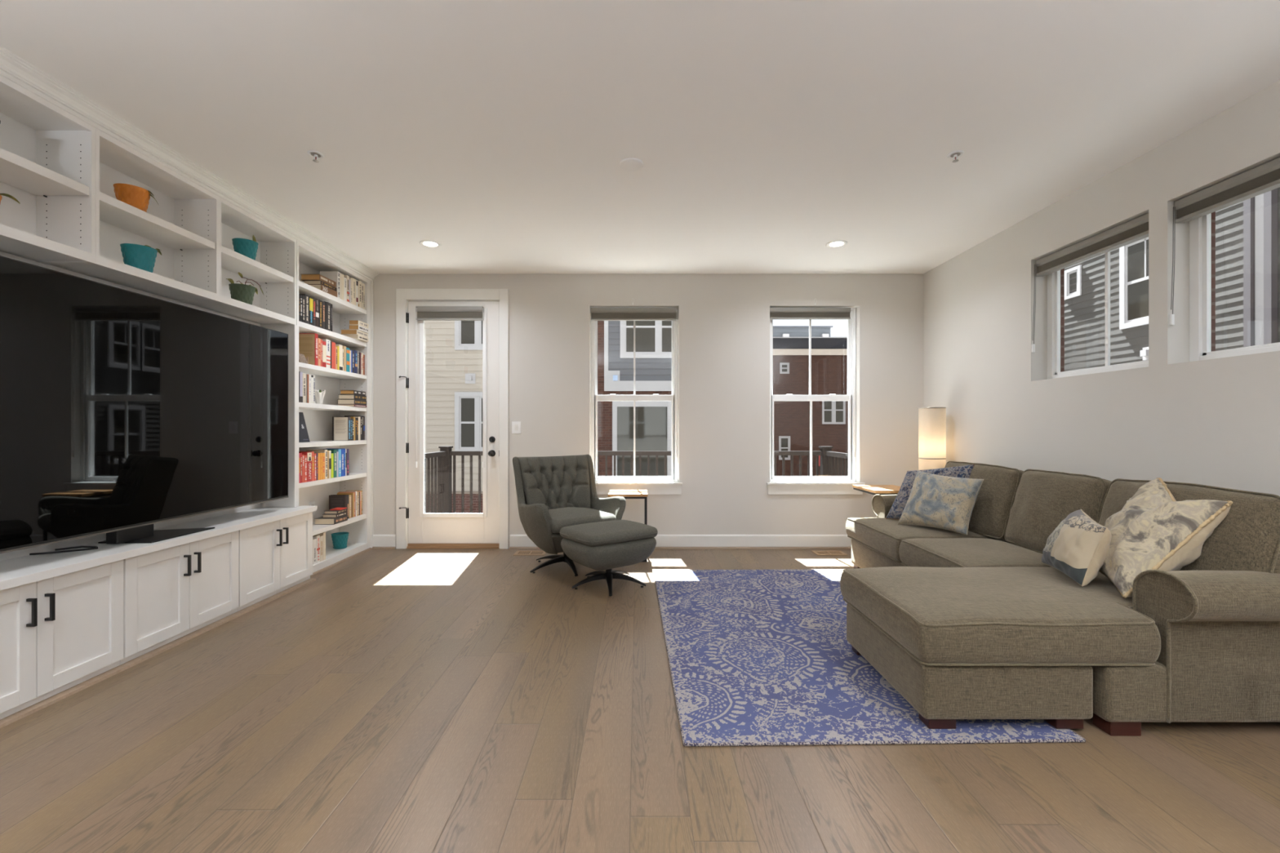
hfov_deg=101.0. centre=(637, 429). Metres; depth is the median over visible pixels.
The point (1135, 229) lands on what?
window blind
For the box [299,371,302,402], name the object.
book
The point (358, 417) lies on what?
book
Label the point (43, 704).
room structure
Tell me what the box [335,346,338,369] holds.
book
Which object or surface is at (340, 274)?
book
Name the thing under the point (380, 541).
baseboard
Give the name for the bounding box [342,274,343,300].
book
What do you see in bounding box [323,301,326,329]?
book
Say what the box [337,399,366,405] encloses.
book
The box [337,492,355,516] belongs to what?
book
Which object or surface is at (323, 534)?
book
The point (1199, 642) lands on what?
sofa
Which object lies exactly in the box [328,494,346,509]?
book
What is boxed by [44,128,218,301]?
cubby
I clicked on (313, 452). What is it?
book
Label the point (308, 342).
book
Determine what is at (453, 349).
house
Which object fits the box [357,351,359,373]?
book
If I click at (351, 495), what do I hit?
book
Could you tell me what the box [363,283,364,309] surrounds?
book
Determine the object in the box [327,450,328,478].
book
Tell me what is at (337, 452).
book
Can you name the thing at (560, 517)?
seat cushion
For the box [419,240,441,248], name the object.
recessed light
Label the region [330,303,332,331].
book
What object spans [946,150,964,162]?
sprinkler
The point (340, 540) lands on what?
plant pot
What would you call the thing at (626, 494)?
side table
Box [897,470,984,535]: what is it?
throw pillow
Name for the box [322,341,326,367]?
book
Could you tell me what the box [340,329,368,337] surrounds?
book
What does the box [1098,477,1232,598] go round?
throw pillow
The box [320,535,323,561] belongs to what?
book
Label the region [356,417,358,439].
book
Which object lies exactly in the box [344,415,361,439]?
book
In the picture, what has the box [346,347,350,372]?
book
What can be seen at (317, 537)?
book
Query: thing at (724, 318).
wall
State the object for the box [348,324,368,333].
book
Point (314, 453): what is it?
book
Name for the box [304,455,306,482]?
book
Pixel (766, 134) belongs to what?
ceiling
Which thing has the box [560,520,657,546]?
seat cushion
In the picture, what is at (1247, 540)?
cushion
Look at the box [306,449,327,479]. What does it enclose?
book
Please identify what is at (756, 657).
area rug
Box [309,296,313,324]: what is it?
book
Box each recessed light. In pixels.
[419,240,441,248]
[826,240,847,248]
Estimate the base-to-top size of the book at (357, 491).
0.230 m
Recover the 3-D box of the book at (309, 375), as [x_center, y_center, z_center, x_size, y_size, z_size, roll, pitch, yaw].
[-2.745,-0.331,4.303,0.156,0.234,0.028,0,0,0]
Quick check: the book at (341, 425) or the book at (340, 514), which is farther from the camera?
the book at (341, 425)
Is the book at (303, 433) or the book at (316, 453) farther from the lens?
the book at (316, 453)
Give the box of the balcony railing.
[424,446,848,513]
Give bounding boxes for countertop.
[0,506,317,591]
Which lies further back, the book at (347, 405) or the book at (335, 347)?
the book at (347, 405)
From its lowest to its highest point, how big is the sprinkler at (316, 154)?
0.040 m
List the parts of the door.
knob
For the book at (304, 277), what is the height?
0.049 m
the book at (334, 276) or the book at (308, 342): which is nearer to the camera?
the book at (308, 342)
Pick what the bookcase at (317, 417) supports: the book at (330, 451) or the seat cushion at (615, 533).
the book at (330, 451)
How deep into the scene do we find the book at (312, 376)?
4.33 m
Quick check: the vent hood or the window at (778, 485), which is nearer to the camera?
the window at (778, 485)
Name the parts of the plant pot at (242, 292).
pot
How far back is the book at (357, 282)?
5.02 m
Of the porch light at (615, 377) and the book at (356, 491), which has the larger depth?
the porch light at (615, 377)
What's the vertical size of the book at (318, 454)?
0.226 m
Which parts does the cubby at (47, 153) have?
panel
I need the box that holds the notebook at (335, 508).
[330,507,346,510]
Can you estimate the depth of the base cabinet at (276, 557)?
3.71 m
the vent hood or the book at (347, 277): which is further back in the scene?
the vent hood
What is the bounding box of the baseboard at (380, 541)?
[372,534,851,549]
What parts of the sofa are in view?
arm, leg, arm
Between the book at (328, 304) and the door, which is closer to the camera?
the book at (328, 304)
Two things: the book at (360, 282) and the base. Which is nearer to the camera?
the base
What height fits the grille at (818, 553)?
0.003 m
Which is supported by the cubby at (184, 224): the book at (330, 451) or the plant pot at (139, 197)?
the plant pot at (139, 197)
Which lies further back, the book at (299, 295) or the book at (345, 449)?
the book at (345, 449)
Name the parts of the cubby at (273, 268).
panel, frame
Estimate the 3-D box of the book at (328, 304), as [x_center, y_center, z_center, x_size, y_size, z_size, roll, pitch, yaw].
[-2.749,-0.974,4.567,0.163,0.246,0.056,0,0,0]
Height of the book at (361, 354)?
0.196 m
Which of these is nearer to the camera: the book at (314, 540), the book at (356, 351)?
the book at (314, 540)
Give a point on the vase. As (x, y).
(319, 395)
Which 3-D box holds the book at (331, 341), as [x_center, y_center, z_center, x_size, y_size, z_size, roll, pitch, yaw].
[-2.746,-0.646,4.601,0.156,0.236,0.018,0,0,0]
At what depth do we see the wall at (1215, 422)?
3.16 m
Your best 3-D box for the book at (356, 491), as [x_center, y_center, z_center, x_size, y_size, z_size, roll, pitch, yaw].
[-2.768,0.713,5.055,0.158,0.238,0.025,0,0,0]
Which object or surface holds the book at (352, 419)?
on the bookcase at (317, 417)
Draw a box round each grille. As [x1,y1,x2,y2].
[518,551,542,554]
[817,551,841,554]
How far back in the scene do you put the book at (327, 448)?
4.81 m
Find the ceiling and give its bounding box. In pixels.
[0,0,1279,273]
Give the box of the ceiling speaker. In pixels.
[619,157,643,171]
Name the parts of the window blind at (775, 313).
rail, pull cord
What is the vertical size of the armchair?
0.954 m
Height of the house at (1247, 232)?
8.967 m
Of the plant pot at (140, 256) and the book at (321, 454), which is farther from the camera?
the book at (321, 454)
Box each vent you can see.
[513,550,546,555]
[782,333,789,337]
[811,550,847,555]
[822,333,828,337]
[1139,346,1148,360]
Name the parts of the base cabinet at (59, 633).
door, handle, handle, door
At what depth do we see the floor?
1.89 m
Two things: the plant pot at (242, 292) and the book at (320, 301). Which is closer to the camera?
the plant pot at (242, 292)
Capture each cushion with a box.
[517,455,590,509]
[548,506,616,533]
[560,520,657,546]
[845,517,990,561]
[898,537,1051,567]
[944,462,1023,543]
[1005,470,1111,551]
[1098,480,1279,573]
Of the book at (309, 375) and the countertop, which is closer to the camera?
the countertop
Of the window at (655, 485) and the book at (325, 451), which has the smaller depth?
the book at (325, 451)
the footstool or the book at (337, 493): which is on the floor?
the footstool
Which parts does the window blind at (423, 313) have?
pull cord, rail, pull cord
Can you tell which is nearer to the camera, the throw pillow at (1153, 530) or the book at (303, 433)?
the throw pillow at (1153, 530)
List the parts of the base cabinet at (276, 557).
door, handle, handle, door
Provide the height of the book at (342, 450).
0.248 m
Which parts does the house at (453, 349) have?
sash, pane, sash, pane, sash, sash, pane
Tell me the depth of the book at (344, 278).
4.82 m
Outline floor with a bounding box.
[0,548,1279,852]
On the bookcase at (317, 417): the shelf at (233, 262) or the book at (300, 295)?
the book at (300, 295)
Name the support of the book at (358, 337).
on the bookcase at (317, 417)
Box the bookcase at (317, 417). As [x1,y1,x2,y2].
[262,240,373,573]
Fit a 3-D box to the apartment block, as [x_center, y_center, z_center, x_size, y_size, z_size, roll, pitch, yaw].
[14.800,-0.590,30.500,22.800,9.560,9.400,0,0,0]
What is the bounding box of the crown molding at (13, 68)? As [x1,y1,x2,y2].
[0,45,379,281]
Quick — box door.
[395,288,508,548]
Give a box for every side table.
[608,489,647,561]
[853,484,900,495]
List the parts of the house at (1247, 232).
sash, pane, sash, pane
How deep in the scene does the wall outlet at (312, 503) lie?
4.74 m
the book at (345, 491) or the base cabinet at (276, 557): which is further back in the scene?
the book at (345, 491)
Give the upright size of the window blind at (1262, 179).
0.667 m
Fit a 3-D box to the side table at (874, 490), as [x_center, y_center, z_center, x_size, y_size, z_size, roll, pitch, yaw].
[2.266,0.862,4.845,0.388,0.655,0.479,0,0,0]
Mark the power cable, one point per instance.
(77, 547)
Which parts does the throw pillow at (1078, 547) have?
panel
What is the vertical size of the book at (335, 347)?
0.205 m
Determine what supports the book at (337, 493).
on the bookcase at (317, 417)
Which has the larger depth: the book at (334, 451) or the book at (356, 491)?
the book at (356, 491)
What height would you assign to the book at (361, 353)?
0.212 m
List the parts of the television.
stand plate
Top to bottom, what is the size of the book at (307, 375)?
0.232 m
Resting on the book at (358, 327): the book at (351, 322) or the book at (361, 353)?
the book at (351, 322)
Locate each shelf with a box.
[0,147,88,195]
[99,191,214,248]
[221,245,293,282]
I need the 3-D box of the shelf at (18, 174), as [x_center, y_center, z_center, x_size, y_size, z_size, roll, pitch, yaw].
[-2.785,-1.154,2.200,0.258,0.042,0.717,0,0,0]
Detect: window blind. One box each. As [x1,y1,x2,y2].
[414,306,484,467]
[591,307,678,457]
[769,307,855,457]
[1031,213,1148,352]
[1168,157,1279,325]
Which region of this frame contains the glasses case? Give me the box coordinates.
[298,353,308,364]
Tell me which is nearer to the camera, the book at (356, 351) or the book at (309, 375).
the book at (309, 375)
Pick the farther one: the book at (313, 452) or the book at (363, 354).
the book at (363, 354)
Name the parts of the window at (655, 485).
sash, sash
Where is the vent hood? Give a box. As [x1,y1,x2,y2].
[465,373,475,383]
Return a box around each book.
[298,293,309,324]
[298,294,300,321]
[298,333,318,365]
[298,371,299,402]
[298,412,310,442]
[298,451,314,480]
[298,452,311,481]
[298,453,300,483]
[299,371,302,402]
[300,294,302,321]
[300,453,302,483]
[301,274,336,287]
[302,294,304,322]
[302,373,306,402]
[302,454,304,482]
[303,280,336,291]
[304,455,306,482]
[306,373,306,402]
[306,374,308,403]
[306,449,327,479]
[307,284,337,297]
[308,374,311,403]
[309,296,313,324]
[311,375,313,403]
[312,297,315,325]
[312,535,319,563]
[312,538,316,564]
[313,375,315,403]
[314,453,315,480]
[314,514,347,524]
[315,298,319,327]
[315,453,317,480]
[315,532,325,559]
[317,453,319,479]
[318,337,320,366]
[319,299,322,328]
[320,271,339,297]
[320,338,330,368]
[320,339,322,366]
[320,448,341,476]
[320,453,322,479]
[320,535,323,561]
[322,301,324,328]
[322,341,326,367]
[322,453,324,479]
[322,511,346,517]
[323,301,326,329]
[324,508,346,514]
[326,302,330,330]
[327,448,345,475]
[327,449,336,477]
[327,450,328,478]
[328,450,331,478]
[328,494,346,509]
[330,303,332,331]
[330,341,331,368]
[331,342,333,368]
[331,453,333,478]
[332,416,351,440]
[333,342,335,368]
[335,344,342,370]
[335,346,337,369]
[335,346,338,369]
[336,451,338,477]
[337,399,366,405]
[337,404,366,407]
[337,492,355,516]
[337,493,353,517]
[338,394,366,400]
[339,272,342,299]
[339,491,355,516]
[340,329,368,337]
[340,390,365,395]
[341,448,343,476]
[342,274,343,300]
[342,334,368,342]
[342,346,346,371]
[343,275,349,302]
[343,277,346,301]
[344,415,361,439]
[345,448,346,475]
[345,490,362,514]
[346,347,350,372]
[346,448,348,475]
[346,494,348,519]
[348,320,368,328]
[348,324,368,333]
[348,494,351,518]
[349,277,351,303]
[349,350,351,372]
[349,416,359,439]
[351,277,355,305]
[351,350,352,373]
[351,417,355,440]
[351,418,353,440]
[351,494,352,517]
[353,350,355,373]
[355,280,358,306]
[355,350,357,373]
[355,417,356,440]
[355,491,356,515]
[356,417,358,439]
[356,491,361,515]
[356,492,359,515]
[357,280,361,307]
[357,281,359,306]
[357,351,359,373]
[360,352,363,374]
[360,354,362,374]
[361,282,363,308]
[361,415,363,439]
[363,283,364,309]
[363,354,364,374]
[363,416,364,439]
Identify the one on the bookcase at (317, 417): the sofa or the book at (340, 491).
the book at (340, 491)
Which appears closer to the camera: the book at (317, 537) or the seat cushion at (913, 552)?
the seat cushion at (913, 552)
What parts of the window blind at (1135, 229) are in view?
pull cord, rail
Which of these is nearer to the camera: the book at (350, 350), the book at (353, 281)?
the book at (350, 350)
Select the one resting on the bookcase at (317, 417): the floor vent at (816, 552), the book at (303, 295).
the book at (303, 295)
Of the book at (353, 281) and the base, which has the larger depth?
the book at (353, 281)
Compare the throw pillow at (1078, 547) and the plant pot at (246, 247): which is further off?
the plant pot at (246, 247)
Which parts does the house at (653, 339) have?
bay trim, pane, sash, pane, sash, pane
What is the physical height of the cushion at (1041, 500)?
0.527 m
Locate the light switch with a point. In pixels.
(516, 425)
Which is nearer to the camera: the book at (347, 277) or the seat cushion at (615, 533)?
the seat cushion at (615, 533)
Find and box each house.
[424,320,482,513]
[597,320,671,475]
[1064,186,1279,371]
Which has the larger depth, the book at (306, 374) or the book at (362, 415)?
the book at (362, 415)
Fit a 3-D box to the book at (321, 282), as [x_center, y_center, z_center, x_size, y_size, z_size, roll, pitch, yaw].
[-2.744,-1.240,4.571,0.149,0.033,0.234,0,0,0]
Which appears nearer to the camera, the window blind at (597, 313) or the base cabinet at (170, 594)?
the base cabinet at (170, 594)
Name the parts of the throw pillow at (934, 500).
panel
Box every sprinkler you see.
[306,150,324,162]
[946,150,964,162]
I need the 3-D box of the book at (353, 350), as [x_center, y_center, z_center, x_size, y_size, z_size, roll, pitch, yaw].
[-2.740,-0.636,4.981,0.144,0.216,0.018,0,0,0]
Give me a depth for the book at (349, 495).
4.94 m
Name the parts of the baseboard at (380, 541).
shoe moulding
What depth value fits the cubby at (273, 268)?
3.87 m
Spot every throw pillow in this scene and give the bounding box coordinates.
[885,463,974,528]
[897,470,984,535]
[1041,509,1111,586]
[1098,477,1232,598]
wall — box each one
[372,273,923,548]
[923,80,1279,496]
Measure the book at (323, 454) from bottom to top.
0.224 m
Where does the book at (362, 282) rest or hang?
on the bookcase at (317, 417)
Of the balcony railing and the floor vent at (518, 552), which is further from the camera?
the balcony railing
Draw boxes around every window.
[591,312,682,494]
[766,307,865,494]
[1047,251,1148,378]
[1189,213,1279,361]
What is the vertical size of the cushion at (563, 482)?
0.523 m
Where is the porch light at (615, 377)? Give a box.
[613,375,617,381]
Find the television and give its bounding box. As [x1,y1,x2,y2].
[0,255,288,553]
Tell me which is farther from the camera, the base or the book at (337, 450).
the book at (337, 450)
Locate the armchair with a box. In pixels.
[512,454,626,576]
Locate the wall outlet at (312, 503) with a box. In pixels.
[309,501,315,515]
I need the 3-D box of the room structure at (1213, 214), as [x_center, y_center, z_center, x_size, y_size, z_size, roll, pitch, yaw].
[3.090,1.090,0.400,0.117,6.200,10.000,0,0,0]
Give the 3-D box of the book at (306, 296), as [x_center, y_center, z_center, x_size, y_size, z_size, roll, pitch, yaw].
[-2.746,-0.969,4.267,0.157,0.236,0.056,0,0,0]
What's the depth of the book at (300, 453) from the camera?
4.18 m
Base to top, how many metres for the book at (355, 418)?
0.216 m
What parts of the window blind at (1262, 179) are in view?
pull cord, rail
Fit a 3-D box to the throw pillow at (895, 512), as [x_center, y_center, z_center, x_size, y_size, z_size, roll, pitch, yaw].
[2.257,0.488,4.073,0.250,0.462,0.604,0,0,-39]
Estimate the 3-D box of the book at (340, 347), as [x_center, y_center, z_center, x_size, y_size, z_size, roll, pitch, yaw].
[-2.745,-0.644,4.753,0.154,0.232,0.054,0,0,0]
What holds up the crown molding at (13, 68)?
attached to the ceiling
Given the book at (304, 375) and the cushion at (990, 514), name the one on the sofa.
the cushion at (990, 514)
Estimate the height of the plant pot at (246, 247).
0.190 m
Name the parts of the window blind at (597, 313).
rail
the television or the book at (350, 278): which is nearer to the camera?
the television
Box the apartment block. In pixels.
[773,325,848,475]
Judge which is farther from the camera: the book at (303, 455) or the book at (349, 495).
the book at (349, 495)
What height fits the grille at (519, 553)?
0.003 m
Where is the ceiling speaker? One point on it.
(631, 164)
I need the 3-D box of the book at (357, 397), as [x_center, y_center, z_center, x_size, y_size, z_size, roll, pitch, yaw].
[-2.716,-0.305,5.035,0.149,0.046,0.221,0,0,0]
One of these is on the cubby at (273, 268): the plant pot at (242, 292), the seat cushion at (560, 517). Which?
the plant pot at (242, 292)
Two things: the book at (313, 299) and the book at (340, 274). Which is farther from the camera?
the book at (340, 274)
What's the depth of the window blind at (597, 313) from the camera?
5.30 m
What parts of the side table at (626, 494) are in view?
frame, leg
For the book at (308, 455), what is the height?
0.238 m
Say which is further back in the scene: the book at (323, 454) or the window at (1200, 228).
the book at (323, 454)
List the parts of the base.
leg, leg, leg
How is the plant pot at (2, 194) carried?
in the cubby at (47, 153)
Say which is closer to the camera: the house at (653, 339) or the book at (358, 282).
the book at (358, 282)
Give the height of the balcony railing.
1.275 m
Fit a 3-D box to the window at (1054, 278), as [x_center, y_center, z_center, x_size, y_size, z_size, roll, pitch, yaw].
[2.998,-0.790,3.393,0.050,0.879,0.881,0,0,0]
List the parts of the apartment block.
pane, pane, sash, sash, sash, pane, sash, pane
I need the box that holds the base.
[846,603,1093,728]
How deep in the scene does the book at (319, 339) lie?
4.43 m
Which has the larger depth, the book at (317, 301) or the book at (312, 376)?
the book at (317, 301)
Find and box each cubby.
[0,75,95,263]
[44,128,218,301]
[179,196,296,324]
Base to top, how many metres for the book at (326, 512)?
0.025 m
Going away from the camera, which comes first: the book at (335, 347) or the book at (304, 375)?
the book at (304, 375)
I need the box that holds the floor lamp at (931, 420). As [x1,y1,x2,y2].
[918,407,946,470]
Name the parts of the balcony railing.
post, rail, post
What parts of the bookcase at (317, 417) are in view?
panel, shelf, shelf, shelf, shelf, shelf, shelf, shelf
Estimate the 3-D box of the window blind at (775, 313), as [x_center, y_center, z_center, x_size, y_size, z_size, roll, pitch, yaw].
[1.757,-0.470,5.312,0.854,1.500,0.066,0,0,0]
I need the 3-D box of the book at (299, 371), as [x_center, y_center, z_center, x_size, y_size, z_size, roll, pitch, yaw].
[-2.749,-0.336,4.170,0.162,0.245,0.008,0,0,0]
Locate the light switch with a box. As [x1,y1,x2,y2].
[511,421,520,433]
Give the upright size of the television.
1.318 m
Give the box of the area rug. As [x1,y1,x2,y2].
[653,568,1085,746]
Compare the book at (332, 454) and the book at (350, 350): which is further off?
the book at (350, 350)
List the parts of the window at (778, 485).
sash, sash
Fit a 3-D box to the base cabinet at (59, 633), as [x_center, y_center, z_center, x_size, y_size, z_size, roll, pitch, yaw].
[-2.717,0.915,2.244,0.398,0.548,0.764,0,0,0]
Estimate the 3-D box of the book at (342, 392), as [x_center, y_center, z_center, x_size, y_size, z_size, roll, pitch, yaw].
[-2.709,-0.347,5.032,0.130,0.037,0.213,0,0,0]
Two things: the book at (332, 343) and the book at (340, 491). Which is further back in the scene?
the book at (340, 491)
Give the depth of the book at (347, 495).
4.91 m
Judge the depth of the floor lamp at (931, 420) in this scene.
4.73 m
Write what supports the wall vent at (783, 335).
attached to the apartment block
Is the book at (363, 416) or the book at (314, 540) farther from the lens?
the book at (363, 416)
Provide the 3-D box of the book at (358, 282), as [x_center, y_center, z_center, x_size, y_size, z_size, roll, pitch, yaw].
[-2.749,-1.290,5.053,0.163,0.245,0.021,0,0,0]
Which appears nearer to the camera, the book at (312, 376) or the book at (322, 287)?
the book at (312, 376)
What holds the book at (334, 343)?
on the bookcase at (317, 417)
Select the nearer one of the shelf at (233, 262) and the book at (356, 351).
the shelf at (233, 262)
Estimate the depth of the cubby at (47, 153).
2.51 m
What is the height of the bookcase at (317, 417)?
2.735 m
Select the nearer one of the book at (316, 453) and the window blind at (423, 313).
the book at (316, 453)
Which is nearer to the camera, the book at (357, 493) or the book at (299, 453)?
the book at (299, 453)
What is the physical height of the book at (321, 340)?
0.232 m
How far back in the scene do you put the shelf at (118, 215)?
2.97 m
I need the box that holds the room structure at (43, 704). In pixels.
[0,547,372,728]
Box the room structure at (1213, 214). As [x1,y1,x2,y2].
[1060,211,1215,372]
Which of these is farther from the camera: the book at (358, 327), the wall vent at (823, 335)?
the wall vent at (823, 335)
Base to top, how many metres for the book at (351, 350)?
0.210 m
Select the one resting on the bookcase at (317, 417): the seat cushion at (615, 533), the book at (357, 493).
the book at (357, 493)
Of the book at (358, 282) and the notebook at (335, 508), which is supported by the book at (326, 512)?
the notebook at (335, 508)
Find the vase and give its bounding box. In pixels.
[315,389,325,404]
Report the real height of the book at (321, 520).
0.053 m
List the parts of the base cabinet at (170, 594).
door, handle, handle, door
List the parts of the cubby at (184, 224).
panel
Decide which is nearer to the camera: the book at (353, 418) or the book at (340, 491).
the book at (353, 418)
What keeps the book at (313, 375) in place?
on the bookcase at (317, 417)
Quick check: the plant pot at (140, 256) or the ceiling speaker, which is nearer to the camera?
the plant pot at (140, 256)
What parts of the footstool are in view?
leg, leg, leg, leg, leg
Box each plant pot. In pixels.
[0,193,20,204]
[113,182,158,212]
[120,243,161,272]
[226,271,264,305]
[231,235,258,260]
[331,532,349,549]
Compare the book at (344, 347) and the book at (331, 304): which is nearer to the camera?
the book at (331, 304)
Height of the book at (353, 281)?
0.253 m
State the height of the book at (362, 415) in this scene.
0.236 m
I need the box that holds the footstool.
[560,520,657,595]
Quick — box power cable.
[29,546,97,555]
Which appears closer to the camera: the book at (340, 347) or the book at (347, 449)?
the book at (340, 347)
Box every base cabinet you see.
[0,560,123,719]
[120,530,239,665]
[235,511,312,612]
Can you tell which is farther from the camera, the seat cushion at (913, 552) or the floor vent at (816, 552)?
the floor vent at (816, 552)
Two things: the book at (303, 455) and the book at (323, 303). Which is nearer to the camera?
the book at (303, 455)
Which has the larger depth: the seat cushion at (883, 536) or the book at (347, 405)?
the book at (347, 405)
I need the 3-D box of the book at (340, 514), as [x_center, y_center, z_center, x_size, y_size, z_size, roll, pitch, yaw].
[-2.710,0.763,4.731,0.125,0.029,0.173,0,0,0]
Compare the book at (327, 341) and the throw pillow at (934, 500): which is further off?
the book at (327, 341)
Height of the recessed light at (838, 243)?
0.008 m
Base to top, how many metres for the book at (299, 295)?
0.215 m
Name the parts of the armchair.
leg, seat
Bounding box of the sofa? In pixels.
[840,461,1279,736]

